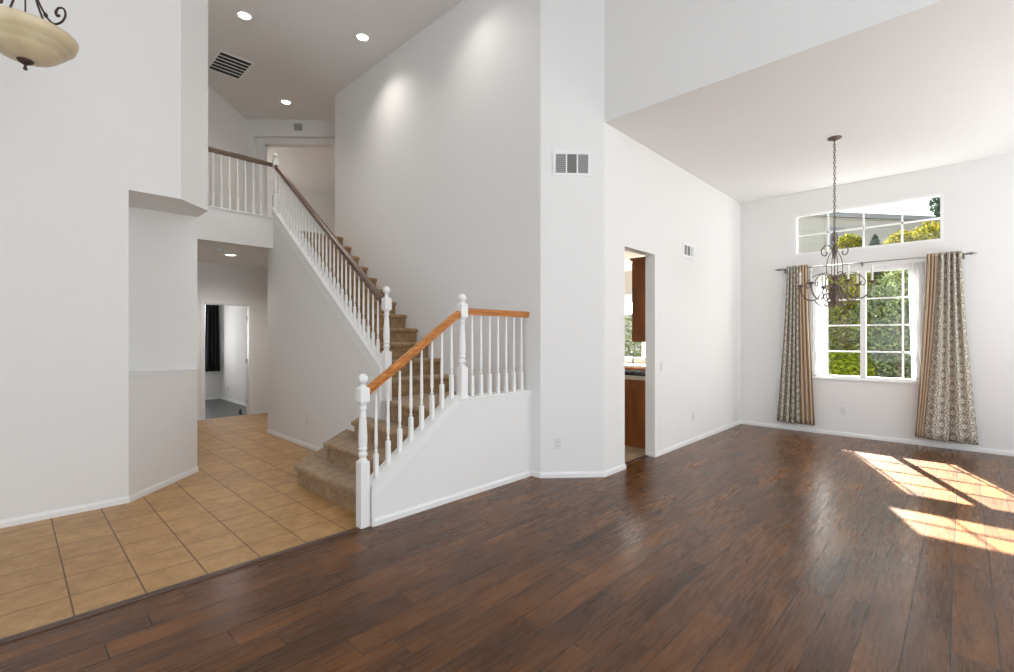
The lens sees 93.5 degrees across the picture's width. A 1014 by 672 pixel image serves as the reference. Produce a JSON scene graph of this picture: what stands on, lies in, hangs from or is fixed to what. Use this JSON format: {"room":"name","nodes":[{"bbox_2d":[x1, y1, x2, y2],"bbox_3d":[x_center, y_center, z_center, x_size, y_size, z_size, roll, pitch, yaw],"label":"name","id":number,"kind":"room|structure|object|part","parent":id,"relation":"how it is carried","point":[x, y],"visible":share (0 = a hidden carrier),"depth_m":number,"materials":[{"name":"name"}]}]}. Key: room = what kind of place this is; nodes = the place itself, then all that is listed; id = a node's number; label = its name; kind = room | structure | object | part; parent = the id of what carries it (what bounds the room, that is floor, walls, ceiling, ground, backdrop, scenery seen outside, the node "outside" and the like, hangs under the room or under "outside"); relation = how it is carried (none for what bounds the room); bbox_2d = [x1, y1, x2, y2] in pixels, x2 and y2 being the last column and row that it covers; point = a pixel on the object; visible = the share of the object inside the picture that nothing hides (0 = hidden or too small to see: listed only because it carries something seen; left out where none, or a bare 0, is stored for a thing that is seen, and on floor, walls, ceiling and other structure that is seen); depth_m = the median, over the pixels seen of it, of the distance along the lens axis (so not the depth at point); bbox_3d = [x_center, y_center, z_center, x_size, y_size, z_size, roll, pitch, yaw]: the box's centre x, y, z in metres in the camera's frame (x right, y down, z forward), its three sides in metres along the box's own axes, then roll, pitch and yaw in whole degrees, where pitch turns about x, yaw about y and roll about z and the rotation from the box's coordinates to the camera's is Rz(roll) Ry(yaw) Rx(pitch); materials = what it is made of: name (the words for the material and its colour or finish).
{"room":"living room","nodes":[
{"label":"living room","id":0,"kind":"room"},
{"bbox_2d":[0,0,207,519],"bbox_3d":[-4.740,-1.300,3.302,0.805,5.520,4.620,0,0,44],"label":"wall","id":1,"kind":"structure","parent":0,"point":[64,127],"depth_m":3.98,"materials":[{"name":"paint"}]},
{"bbox_2d":[0,466,198,527],"bbox_3d":[-4.657,1.430,4.488,2.692,0.060,6.321,0,0,1],"label":"baseboard","id":2,"kind":"structure","parent":1,"relation":"attached to","point":[14,521],"depth_m":4.02,"materials":[{"name":"white wood"}]},
{"bbox_2d":[129,207,196,371],"bbox_3d":[-3.473,-0.465,4.716,0.680,1.650,0.815,0,0,44],"label":"wall","id":3,"kind":"structure","parent":0,"point":[162,245],"depth_m":4.93,"materials":[{"name":"paint"}]},
{"bbox_2d":[129,370,196,494],"bbox_3d":[-3.428,0.910,4.673,0.805,1.100,0.815,0,0,44],"label":"wall","id":4,"kind":"structure","parent":0,"point":[162,407],"depth_m":4.61,"materials":[{"name":"paint"}]},
{"bbox_2d":[129,369,197,376],"bbox_3d":[-3.333,0.354,4.679,0.686,0.012,0.686,0,0,44],"label":"niche ledge","id":5,"kind":"object","parent":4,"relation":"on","point":[132,373],"visible":0.73,"depth_m":4.62,"materials":[{"name":"white paint"}]},
{"bbox_2d":[0,413,357,638],"bbox_3d":[-4.454,1.520,4.744,6.335,0.120,7.100,0,0,44],"label":"floor tile","id":6,"kind":"structure","parent":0,"point":[245,501],"depth_m":3.54,"materials":[{"name":"beige tile"}]},
{"bbox_2d":[294,231,469,513],"bbox_3d":[-1.920,-0.084,5.809,3.992,3.088,1.849,0,0,44],"label":"staircase","id":7,"kind":"structure","parent":6,"relation":"on","point":[329,472],"depth_m":5.08,"materials":[{"name":"beige carpet"}]},
{"bbox_2d":[208,146,391,401],"bbox_3d":[-2.821,-1.030,5.619,3.122,3.420,1.380,0,0,44],"label":"balustrade","id":8,"kind":"object","parent":7,"relation":"on","point":[386,302],"visible":0.88,"depth_m":6.04,"materials":[{"name":"white wood"}]},
{"bbox_3d":[-3.953,-2.562,6.646,0.066,0.064,1.300,0,0,44],"label":"handrail","id":9,"kind":"part","parent":8,"relation":"part of","materials":[{"name":"brown wood"}]},
{"bbox_3d":[-3.460,-2.243,7.132,0.078,0.995,0.078,0,0,44],"label":"newel post","id":10,"kind":"part","parent":8,"relation":"part of","materials":[{"name":"white wood"}]},
{"bbox_3d":[-2.378,-1.454,6.096,2.955,2.197,0.066,0,0,44],"label":"handrail","id":11,"kind":"part","parent":8,"relation":"part of","materials":[{"name":"wood"}]},
{"bbox_3d":[-1.271,0.076,5.037,0.078,1.208,0.078,0,0,44],"label":"newel post","id":12,"kind":"part","parent":8,"relation":"part of","materials":[{"name":"white wood"}]},
{"bbox_2d":[205,305,220,396],"bbox_3d":[-7.784,0.077,10.178,0.120,2.765,2.950,0,0,44],"label":"wall","id":13,"kind":"structure","parent":0,"point":[212,378],"depth_m":11.11,"materials":[{"name":"paint"}]},
{"bbox_2d":[205,305,219,371],"bbox_3d":[-7.089,-0.045,10.627,0.059,1.690,1.300,0,0,44],"label":"curtain","id":14,"kind":"object","parent":13,"relation":"hanging from","point":[212,336],"visible":0.88,"depth_m":10.98,"materials":[{"name":"black fabric"}]},
{"bbox_2d":[205,399,247,418],"bbox_3d":[-6.807,1.520,9.278,3.335,0.120,3.200,0,0,44],"label":"floor","id":15,"kind":"structure","parent":0,"point":[214,408],"depth_m":9.54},
{"bbox_2d":[208,86,246,211],"bbox_3d":[-4.897,-2.844,7.742,0.120,2.432,2.355,0,0,-1],"label":"wall","id":16,"kind":"structure","parent":0,"point":[227,128],"depth_m":8.22,"materials":[{"name":"paint"}]},
{"bbox_2d":[197,261,267,416],"bbox_3d":[-5.415,0.077,8.321,0.130,2.765,3.540,0,0,44],"label":"wall","id":17,"kind":"structure","parent":0,"point":[215,281],"depth_m":8.83,"materials":[{"name":"paint"}]},
{"bbox_2d":[200,300,253,419],"bbox_3d":[-5.083,0.410,8.658,0.145,2.100,0.860,0,0,44],"label":"door frame","id":18,"kind":"structure","parent":17,"relation":"attached to","point":[250,305],"depth_m":8.84,"materials":[{"name":"white wood"}]},
{"bbox_2d":[254,410,267,414],"bbox_3d":[-4.482,1.430,9.194,0.012,0.060,0.747,0,0,44],"label":"baseboard","id":19,"kind":"structure","parent":17,"relation":"attached to","point":[261,411],"depth_m":9.02,"materials":[{"name":"white wood"}]},
{"bbox_2d":[197,240,269,267],"bbox_3d":[-4.407,-1.460,10.373,5.890,0.310,7.900,0,0,44],"label":"ceiling","id":20,"kind":"structure","parent":0,"point":[246,255],"depth_m":7.59,"materials":[{"name":"paint"}]},
{"bbox_2d":[213,248,224,251],"bbox_3d":[-4.314,-1.284,7.150,0.150,0.043,0.150,0,0,44],"label":"smoke detector","id":21,"kind":"object","parent":20,"relation":"attached to","point":[215,249],"visible":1,"depth_m":7.11,"materials":[{"name":"white plastic"}]},
{"bbox_2d":[221,305,246,402],"bbox_3d":[-5.679,0.077,10.303,2.990,2.765,0.140,0,0,44],"label":"wall","id":22,"kind":"structure","parent":0,"point":[233,318],"depth_m":10.52,"materials":[{"name":"paint"}]},
{"bbox_2d":[205,396,246,406],"bbox_3d":[-6.703,1.430,9.145,2.870,0.060,2.950,0,0,44],"label":"baseboard","id":23,"kind":"structure","parent":22,"relation":"attached to","point":[216,397],"depth_m":10.84,"materials":[{"name":"white wood"}]},
{"bbox_2d":[197,207,272,248],"bbox_3d":[-3.953,-1.530,6.645,0.100,0.450,1.300,0,0,44],"label":"wall","id":24,"kind":"structure","parent":0,"point":[215,225],"depth_m":6.71,"materials":[{"name":"paint"}]},
{"bbox_2d":[208,205,272,217],"bbox_3d":[-3.948,-1.765,6.651,0.130,0.020,1.315,0,0,44],"label":"trim","id":25,"kind":"structure","parent":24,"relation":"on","point":[208,205],"depth_m":6.74,"materials":[{"name":"white wood"}]},
{"bbox_2d":[247,119,334,213],"bbox_3d":[-2.765,-2.844,9.017,4.200,2.432,0.100,0,0,-1],"label":"wall","id":26,"kind":"structure","parent":0,"point":[256,128],"depth_m":8.94,"materials":[{"name":"paint"}]},
{"bbox_2d":[294,123,301,130],"bbox_3d":[-3.908,-3.915,8.917,0.130,0.120,0.049,0,0,-1],"label":"box","id":27,"kind":"object","parent":26,"relation":"attached to","point":[297,126],"visible":1,"depth_m":8.90,"materials":[{"name":"grey plastic"}]},
{"bbox_2d":[257,138,334,215],"bbox_3d":[-2.767,-2.844,9.137,4.200,2.432,0.140,0,0,-1],"label":"wall","id":28,"kind":"structure","parent":0,"point":[263,144],"depth_m":9.04,"materials":[{"name":"paint"}]},
{"bbox_2d":[269,180,334,234],"bbox_3d":[-6.191,-2.844,12.494,0.120,2.432,7.500,0,0,44],"label":"wall","id":29,"kind":"structure","parent":0,"point":[323,204],"depth_m":13.24,"materials":[{"name":"paint"}]},
{"bbox_2d":[268,221,386,447],"bbox_3d":[-2.449,-0.152,6.161,3.183,3.225,0.080,0,0,44],"label":"wall","id":30,"kind":"structure","parent":0,"point":[315,366],"depth_m":6.33,"materials":[{"name":"paint"}]},
{"bbox_2d":[267,429,320,450],"bbox_3d":[-2.865,1.430,6.496,2.120,0.060,0.012,0,0,44],"label":"baseboard","id":31,"kind":"structure","parent":30,"relation":"attached to","point":[293,440],"depth_m":6.54,"materials":[{"name":"white wood"}]},
{"bbox_2d":[271,207,381,419],"bbox_3d":[-2.377,-0.431,6.092,2.983,2.983,0.124,0,0,44],"label":"trim","id":32,"kind":"structure","parent":30,"relation":"attached to","point":[360,341],"depth_m":5.69,"materials":[{"name":"white wood"}]},
{"bbox_2d":[208,0,462,194],"bbox_3d":[-1.854,-4.120,5.440,16.600,0.120,11.700,0,0,44],"label":"ceiling","id":33,"kind":"structure","parent":0,"point":[304,53],"depth_m":6.73,"materials":[{"name":"paint"}]},
{"bbox_2d":[0,0,78,70],"bbox_3d":[-2.817,-2.809,2.791,0.470,2.501,0.470,0,0,44],"label":"pendant light","id":34,"kind":"object","parent":33,"relation":"hanging from","point":[28,39],"visible":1,"depth_m":2.73,"materials":[{"name":"beige glass"}]},
{"bbox_3d":[-2.808,-2.030,2.922,0.019,0.433,0.253,0,0,6],"label":"scroll arm","id":35,"kind":"part","parent":34,"relation":"part of","materials":[{"name":"brown metal"}]},
{"bbox_3d":[-2.686,-2.030,2.782,0.253,0.433,0.020,0,0,2],"label":"scroll arm","id":36,"kind":"part","parent":34,"relation":"part of","materials":[{"name":"brown metal"}]},
{"bbox_2d":[208,50,254,79],"bbox_3d":[-4.148,-4.054,7.150,0.660,0.012,0.470,0,0,44],"label":"ceiling vent","id":37,"kind":"object","parent":33,"relation":"in","point":[224,63],"visible":0.92,"depth_m":7.14,"materials":[{"name":"white metal"}]},
{"bbox_2d":[236,10,252,20],"bbox_3d":[-3.320,-4.055,6.037,0.194,0.010,0.194,0,0,44],"label":"recessed light","id":38,"kind":"object","parent":33,"relation":"in","point":[243,15],"visible":1,"depth_m":6.03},
{"bbox_2d":[280,99,291,104],"bbox_3d":[-3.826,-4.055,8.264,0.194,0.010,0.194,0,0,44],"label":"recessed light","id":39,"kind":"object","parent":33,"relation":"in","point":[283,101],"visible":1,"depth_m":8.26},
{"bbox_2d":[355,32,369,41],"bbox_3d":[-1.959,-4.055,6.471,0.194,0.010,0.194,0,0,44],"label":"recessed light","id":40,"kind":"object","parent":33,"relation":"in","point":[363,37],"visible":1,"depth_m":6.47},
{"bbox_2d":[335,0,531,469],"bbox_3d":[-1.273,-1.300,6.559,4.366,5.520,0.120,0,0,44],"label":"wall","id":41,"kind":"structure","parent":0,"point":[433,141],"depth_m":5.92,"materials":[{"name":"paint"}]},
{"bbox_2d":[375,394,530,517],"bbox_3d":[-0.426,1.024,4.383,0.115,0.873,1.855,0,0,44],"label":"wall","id":42,"kind":"structure","parent":0,"point":[479,443],"depth_m":4.37,"materials":[{"name":"paint"}]},
{"bbox_2d":[370,389,532,526],"bbox_3d":[-0.431,0.996,4.378,0.151,0.928,1.869,0,0,44],"label":"trim","id":43,"kind":"structure","parent":42,"relation":"attached to","point":[409,449],"depth_m":3.99,"materials":[{"name":"white wood"}]},
{"bbox_2d":[356,294,528,528],"bbox_3d":[-0.461,0.534,4.347,0.084,1.852,1.954,0,0,44],"label":"balustrade","id":44,"kind":"object","parent":43,"relation":"on","point":[363,392],"visible":0.96,"depth_m":4.07,"materials":[{"name":"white wood"}]},
{"bbox_3d":[-1.107,0.873,3.667,0.078,1.174,0.078,0,0,44],"label":"newel post","id":45,"kind":"part","parent":44,"relation":"part of","materials":[{"name":"white wood"}]},
{"bbox_3d":[-0.765,0.105,4.030,0.066,0.690,0.961,0,0,44],"label":"handrail","id":46,"kind":"part","parent":44,"relation":"part of","materials":[{"name":"orange wood"}]},
{"bbox_3d":[-0.413,0.102,4.397,0.078,0.987,0.078,0,0,44],"label":"newel post","id":47,"kind":"part","parent":44,"relation":"part of","materials":[{"name":"white wood"}]},
{"bbox_3d":[-0.087,-0.232,4.738,0.066,0.064,0.870,0,0,44],"label":"handrail","id":48,"kind":"part","parent":44,"relation":"part of","materials":[{"name":"orange wood"}]},
{"bbox_2d":[375,470,531,525],"bbox_3d":[-0.379,1.430,4.340,0.012,0.060,1.851,0,0,44],"label":"baseboard","id":49,"kind":"structure","parent":42,"relation":"attached to","point":[399,514],"depth_m":4.18,"materials":[{"name":"white wood"}]},
{"bbox_2d":[0,424,1013,671],"bbox_3d":[0.413,1.520,3.325,10.400,0.120,11.777,0,0,44],"label":"floor","id":50,"kind":"structure","parent":0,"point":[741,547],"depth_m":2.82,"materials":[{"name":"brown wood"}]},
{"bbox_2d":[0,527,358,643],"bbox_3d":[-2.873,1.456,1.803,0.045,0.009,5.035,0,0,44],"label":"trim","id":51,"kind":"structure","parent":50,"relation":"on","point":[133,599],"depth_m":2.72,"materials":[{"name":"brown wood"}]},
{"bbox_2d":[625,379,644,448],"bbox_3d":[1.342,1.015,7.088,2.200,0.890,0.660,0,0,44],"label":"base cabinet","id":52,"kind":"object","parent":50,"relation":"on","point":[634,389],"visible":0.13,"depth_m":6.29,"materials":[{"name":"red wood"}]},
{"bbox_2d":[625,375,644,380],"bbox_3d":[1.322,0.547,7.083,2.220,0.045,0.685,0,0,44],"label":"countertop","id":53,"kind":"structure","parent":52,"relation":"on","point":[630,377],"depth_m":6.27,"materials":[{"name":"beige stone"}]},
{"bbox_2d":[625,369,644,375],"bbox_3d":[1.790,0.502,6.646,0.760,0.046,0.501,0,0,44],"label":"cooktop","id":54,"kind":"object","parent":53,"relation":"in","point":[627,371],"visible":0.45,"depth_m":6.46,"materials":[{"name":"black glass"}]},
{"bbox_3d":[1.790,0.518,6.646,0.760,0.014,0.500,0,0,44],"label":"glass","id":55,"kind":"part","parent":54,"relation":"part of","materials":[{"name":"black glass"}]},
{"bbox_2d":[625,360,644,369],"bbox_3d":[2.299,0.960,9.080,3.270,1.000,0.650,0,0,44],"label":"base cabinet","id":56,"kind":"object","parent":50,"relation":"on","point":[639,364],"visible":0.02,"depth_m":8.77,"materials":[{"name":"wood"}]},
{"bbox_2d":[625,363,644,367],"bbox_3d":[2.304,0.547,9.085,3.270,0.045,0.636,0,0,44],"label":"countertop","id":57,"kind":"structure","parent":56,"relation":"on","point":[627,365],"depth_m":8.70,"materials":[{"name":"beige stone"}]},
{"bbox_2d":[629,352,634,363],"bbox_3d":[2.409,0.409,9.197,0.086,0.230,0.150,0,0,20],"label":"faucet","id":58,"kind":"object","parent":57,"relation":"on","point":[630,352],"visible":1,"depth_m":9.22,"materials":[{"name":"metal"}]},
{"bbox_2d":[532,0,603,471],"bbox_3d":[0.638,-1.300,5.002,0.747,5.520,0.115,0,0,-3],"label":"wall column","id":59,"kind":"structure","parent":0,"point":[568,35],"depth_m":4.95,"materials":[{"name":"paint"}]},
{"bbox_2d":[554,438,560,448],"bbox_3d":[0.524,1.105,4.933,0.072,0.116,0.009,0,0,-3],"label":"power outlet","id":60,"kind":"object","parent":59,"relation":"attached to","point":[557,441],"visible":1,"depth_m":4.93,"materials":[{"name":"white plastic"}]},
{"bbox_2d":[553,151,590,175],"bbox_3d":[0.672,-1.790,4.934,0.400,0.255,0.024,0,0,-3],"label":"wall vent","id":61,"kind":"object","parent":59,"relation":"attached to","point":[565,163],"visible":1,"depth_m":4.94,"materials":[{"name":"white metal"}]},
{"bbox_2d":[531,464,625,477],"bbox_3d":[0.812,1.430,5.042,1.093,0.060,0.298,0,0,-19],"label":"baseboard","id":62,"kind":"structure","parent":59,"relation":"attached to","point":[579,474],"depth_m":4.94,"materials":[{"name":"white wood"}]},
{"bbox_2d":[625,271,631,292],"bbox_3d":[2.290,0.085,9.650,4.370,2.750,0.160,0,0,44],"label":"wall","id":63,"kind":"structure","parent":0,"point":[628,274],"depth_m":9.43,"materials":[{"name":"paint"}]},
{"bbox_2d":[625,292,631,314],"bbox_3d":[2.579,-0.638,9.207,2.200,0.447,0.052,0,0,44],"label":"roller blind","id":64,"kind":"object","parent":63,"relation":"attached to","point":[628,296],"visible":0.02,"depth_m":9.37,"materials":[{"name":"white fabric"}]},
{"bbox_2d":[625,342,644,359],"bbox_3d":[2.656,-0.200,9.287,2.200,1.320,0.060,0,0,44],"label":"window","id":65,"kind":"structure","parent":63,"relation":"in","point":[643,343],"depth_m":9.27,"materials":[{"name":"white plastic"}]},
{"bbox_2d":[625,360,644,363],"bbox_3d":[2.527,0.492,9.297,3.200,0.065,0.021,0,0,44],"label":"backsplash","id":66,"kind":"structure","parent":63,"relation":"attached to","point":[626,361],"depth_m":9.27,"materials":[{"name":"beige tile"}]},
{"bbox_2d":[625,251,644,271],"bbox_3d":[0.717,-1.350,8.002,4.375,0.120,4.717,0,0,44],"label":"ceiling","id":67,"kind":"structure","parent":0,"point":[628,263],"depth_m":7.79,"materials":[{"name":"paint"}]},
{"bbox_2d":[604,122,739,470],"bbox_3d":[2.416,-0.385,6.523,0.125,3.690,4.187,0,0,44],"label":"wall","id":68,"kind":"structure","parent":0,"point":[653,206],"depth_m":6.09,"materials":[{"name":"paint"}]},
{"bbox_2d":[625,455,647,464],"bbox_3d":[1.472,1.455,5.587,0.045,0.010,0.690,0,0,44],"label":"trim","id":69,"kind":"structure","parent":68,"relation":"attached to","point":[644,456],"depth_m":5.63,"materials":[{"name":"brown wood"}]},
{"bbox_2d":[630,257,644,341],"bbox_3d":[2.118,-0.482,6.581,0.377,1.105,1.040,0,0,44],"label":"upper cabinet","id":70,"kind":"object","parent":68,"relation":"attached to","point":[638,264],"visible":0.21,"depth_m":6.26,"materials":[{"name":"red wood"}]},
{"bbox_3d":[2.120,-1.018,6.579,0.370,0.035,1.040,0,0,44],"label":"crown","id":71,"kind":"part","parent":70,"relation":"part of","materials":[{"name":"red wood"}]},
{"bbox_2d":[660,361,662,370],"bbox_3d":[1.916,0.365,5.900,0.012,0.116,0.072,0,0,44],"label":"light switch","id":72,"kind":"object","parent":68,"relation":"attached to","point":[661,362],"visible":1,"depth_m":5.89,"materials":[{"name":"white plastic"}]},
{"bbox_2d":[683,242,693,258],"bbox_3d":[2.466,-1.163,6.477,0.010,0.190,0.360,0,0,44],"label":"air vent","id":73,"kind":"object","parent":68,"relation":"in","point":[688,249],"visible":1,"depth_m":6.47,"materials":[{"name":"white metal"}]},
{"bbox_2d":[647,420,1013,456],"bbox_3d":[4.941,1.430,4.876,6.000,0.060,3.076,0,0,44],"label":"baseboard","id":74,"kind":"structure","parent":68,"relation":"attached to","point":[856,435],"depth_m":6.61,"materials":[{"name":"white wood"}]},
{"bbox_2d":[604,0,970,125],"bbox_3d":[3.146,-3.145,3.018,6.025,1.830,0.130,0,0,44],"label":"wall header","id":75,"kind":"structure","parent":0,"point":[659,54],"depth_m":4.21,"materials":[{"name":"paint"}]},
{"bbox_2d":[612,0,1013,202],"bbox_3d":[4.646,-2.290,4.590,6.030,0.120,4.217,0,0,44],"label":"ceiling","id":76,"kind":"structure","parent":0,"point":[935,90],"depth_m":4.84,"materials":[{"name":"paint"}]},
{"bbox_2d":[797,135,875,307],"bbox_3d":[3.675,-1.278,5.355,0.668,1.905,0.758,0,0,14],"label":"chandelier","id":77,"kind":"object","parent":76,"relation":"hanging from","point":[834,294],"visible":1,"depth_m":5.34,"materials":[{"name":"brown metal"}]},
{"bbox_3d":[3.548,-0.524,5.478,0.334,0.380,0.016,0,0,44],"label":"arm","id":78,"kind":"part","parent":77,"relation":"part of","materials":[{"name":"brown metal"}]},
{"bbox_3d":[3.506,-0.524,5.306,0.334,0.380,0.016,0,0,-16],"label":"arm","id":79,"kind":"part","parent":77,"relation":"part of","materials":[{"name":"brown metal"}]},
{"bbox_3d":[3.718,-0.524,5.526,0.016,0.380,0.335,0,0,14],"label":"arm","id":80,"kind":"part","parent":77,"relation":"part of","materials":[{"name":"brown metal"}]},
{"bbox_3d":[3.675,-0.733,5.355,0.079,0.815,0.080,0,0,44],"label":"stem","id":81,"kind":"part","parent":77,"relation":"part of","materials":[{"name":"brown metal"}]},
{"bbox_3d":[3.675,-1.674,5.354,0.022,1.040,0.022,0,0,-1],"label":"chain","id":82,"kind":"part","parent":77,"relation":"part of","materials":[{"name":"brown metal"}]},
{"bbox_3d":[3.633,-0.524,5.184,0.016,0.380,0.334,0,0,14],"label":"arm","id":83,"kind":"part","parent":77,"relation":"part of","materials":[{"name":"brown metal"}]},
{"bbox_3d":[3.845,-0.524,5.403,0.334,0.380,0.016,0,0,-16],"label":"arm","id":84,"kind":"part","parent":77,"relation":"part of","materials":[{"name":"brown metal"}]},
{"bbox_3d":[3.802,-0.524,5.232,0.334,0.380,0.016,0,0,44],"label":"arm","id":85,"kind":"part","parent":77,"relation":"part of","materials":[{"name":"brown metal"}]},
{"bbox_2d":[740,154,1013,450],"bbox_3d":[6.048,-0.385,6.056,6.030,3.690,0.160,0,0,44],"label":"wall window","id":86,"kind":"structure","parent":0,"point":[978,194],"depth_m":6.59,"materials":[{"name":"paint"}]},
{"bbox_2d":[840,407,845,414],"bbox_3d":[4.932,1.094,7.007,0.072,0.116,0.009,0,0,44],"label":"power outlet","id":87,"kind":"object","parent":86,"relation":"attached to","point":[842,409],"visible":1,"depth_m":7.00,"materials":[{"name":"white plastic"}]},
{"bbox_2d":[813,266,916,381],"bbox_3d":[5.126,-0.172,6.886,1.200,1.575,0.096,0,0,44],"label":"window","id":88,"kind":"structure","parent":86,"relation":"attached to","point":[863,324],"depth_m":6.84,"materials":[{"name":"white plastic"}]},
{"bbox_2d":[812,377,918,383],"bbox_3d":[5.096,0.628,6.854,1.260,0.026,0.042,0,0,44],"label":"window sill","id":89,"kind":"structure","parent":86,"relation":"attached to","point":[812,377],"depth_m":6.80,"materials":[{"name":"white wood"}]},
{"bbox_2d":[809,261,925,270],"bbox_3d":[5.110,-1.002,6.818,1.452,0.012,0.032,0,0,44],"label":"rod","id":90,"kind":"object","parent":86,"relation":"attached to","point":[918,261],"visible":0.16,"depth_m":6.72,"materials":[{"name":"metal"}]},
{"bbox_2d":[809,270,827,375],"bbox_3d":[4.689,-0.207,7.204,0.259,1.593,0.030,0,0,44],"label":"sheer curtain","id":91,"kind":"object","parent":90,"relation":"hanging from","point":[818,334],"visible":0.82,"depth_m":7.20,"materials":[{"name":"white fabric"}]},
{"bbox_2d":[908,262,925,379],"bbox_3d":[5.519,-0.207,6.409,0.207,1.593,0.030,0,0,44],"label":"sheer curtain","id":92,"kind":"object","parent":90,"relation":"hanging from","point":[917,270],"visible":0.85,"depth_m":6.41,"materials":[{"name":"white fabric"}]},
{"bbox_2d":[794,192,943,255],"bbox_3d":[5.133,-1.575,6.884,1.727,0.640,0.088,0,0,44],"label":"window","id":93,"kind":"structure","parent":86,"relation":"attached to","point":[941,194],"depth_m":6.79,"materials":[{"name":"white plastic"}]},
{"bbox_2d":[775,252,976,272],"bbox_3d":[5.078,-1.030,6.778,2.290,0.070,0.134,0,0,44],"label":"curtain rod","id":94,"kind":"object","parent":86,"relation":"attached to","point":[963,253],"visible":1,"depth_m":6.61,"materials":[{"name":"brown metal"}]},
{"bbox_2d":[777,266,800,423],"bbox_3d":[4.360,0.123,7.396,0.327,2.431,0.074,0,0,44],"label":"curtain","id":95,"kind":"object","parent":94,"relation":"hanging from","point":[789,392],"visible":0.99,"depth_m":7.36,"materials":[{"name":"fabric"}]},
{"bbox_2d":[798,264,814,425],"bbox_3d":[4.538,0.123,7.226,0.221,2.431,0.051,0,0,44],"label":"curtain","id":96,"kind":"object","parent":94,"relation":"hanging from","point":[807,416],"visible":0.94,"depth_m":7.24,"materials":[{"name":"beige fabric"}]},
{"bbox_2d":[915,253,936,437],"bbox_3d":[5.519,0.123,6.288,0.225,2.431,0.051,0,0,44],"label":"curtain","id":97,"kind":"object","parent":94,"relation":"hanging from","point":[931,262],"visible":1,"depth_m":6.28,"materials":[{"name":"beige fabric"}]},
{"bbox_2d":[923,251,978,444],"bbox_3d":[5.676,0.130,6.114,0.525,2.443,0.081,0,0,44],"label":"curtain","id":98,"kind":"object","parent":94,"relation":"hanging from","point":[950,410],"visible":1,"depth_m":6.12,"materials":[{"name":"fabric"}]},
{"label":"outside","id":99,"kind":"structure","parent":0,"visible":0},
{"bbox_3d":[14.924,1.710,22.837,54.000,0.200,36.363,0,0,44],"label":"ground","id":100,"kind":"structure","parent":99,"visible":0},
{"bbox_2d":[625,315,641,356],"bbox_3d":[3.653,0.420,11.833,2.459,2.616,3.763,0,0,-44],"label":"shrub","id":101,"kind":"object","parent":100,"relation":"on","point":[638,354],"visible":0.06,"depth_m":11.74,"materials":[{"name":"green plant"}]},
{"bbox_2d":[625,212,939,378],"bbox_3d":[11.659,-1.450,17.552,14.641,6.120,5.500,0,0,-9],"label":"house","id":102,"kind":"structure","parent":100,"relation":"on","point":[844,220],"depth_m":14.70,"materials":[{"name":"beige"}]},
{"bbox_3d":[10.084,-2.845,14.601,0.386,1.010,0.498,0,0,44],"label":"pane","id":103,"kind":"part","parent":102,"relation":"part of","materials":[{"name":"clear glass"}]},
{"bbox_2d":[828,348,878,376],"bbox_3d":[6.670,1.051,10.136,1.624,1.673,2.053,0,0,-40],"label":"shrub","id":104,"kind":"object","parent":100,"relation":"on","point":[838,364],"visible":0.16,"depth_m":9.77,"materials":[{"name":"green plant"}]},
{"bbox_2d":[825,233,887,358],"bbox_3d":[7.828,-0.390,10.927,1.679,4.004,1.563,0,0,-1],"label":"shrub","id":105,"kind":"object","parent":100,"relation":"on","point":[851,241],"visible":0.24,"depth_m":10.78,"materials":[{"name":"green plant"}]},
{"bbox_2d":[828,302,911,378],"bbox_3d":[9.560,0.177,12.333,1.530,3.188,6.567,0,0,-42],"label":"hedge","id":106,"kind":"object","parent":100,"relation":"on","point":[888,331],"visible":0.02,"depth_m":12.45,"materials":[{"name":"green plant"}]},
{"bbox_2d":[853,234,892,374],"bbox_3d":[8.669,-0.412,11.284,1.047,4.048,1.060,0,0,44],"label":"conifer","id":107,"kind":"object","parent":100,"relation":"on","point":[875,239],"visible":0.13,"depth_m":11.25,"materials":[{"name":"green plant"}]},
{"bbox_2d":[839,270,911,378],"bbox_3d":[8.490,0.102,9.759,2.779,3.202,1.789,0,0,26],"label":"shrub","id":108,"kind":"object","parent":100,"relation":"on","point":[896,344],"visible":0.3,"depth_m":9.88,"materials":[{"name":"green plant"}]},
{"bbox_2d":[876,229,913,333],"bbox_3d":[8.968,-0.406,10.782,0.892,4.035,0.918,0,0,-17],"label":"shrub","id":109,"kind":"object","parent":100,"relation":"on","point":[892,239],"visible":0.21,"depth_m":10.73,"materials":[{"name":"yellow plant"}]},
{"bbox_2d":[886,220,939,307],"bbox_3d":[9.514,-0.600,10.327,1.770,4.424,1.587,0,0,-2],"label":"shrub","id":110,"kind":"object","parent":100,"relation":"on","point":[927,231],"visible":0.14,"depth_m":10.27,"materials":[{"name":"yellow plant"}]},
{"bbox_2d":[927,197,939,220],"bbox_3d":[10.812,-1.268,10.762,1.811,5.760,1.431,0,0,22],"label":"tree","id":111,"kind":"object","parent":100,"relation":"on","point":[936,200],"visible":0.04,"depth_m":11.40,"materials":[{"name":"green plant"}]}
]}

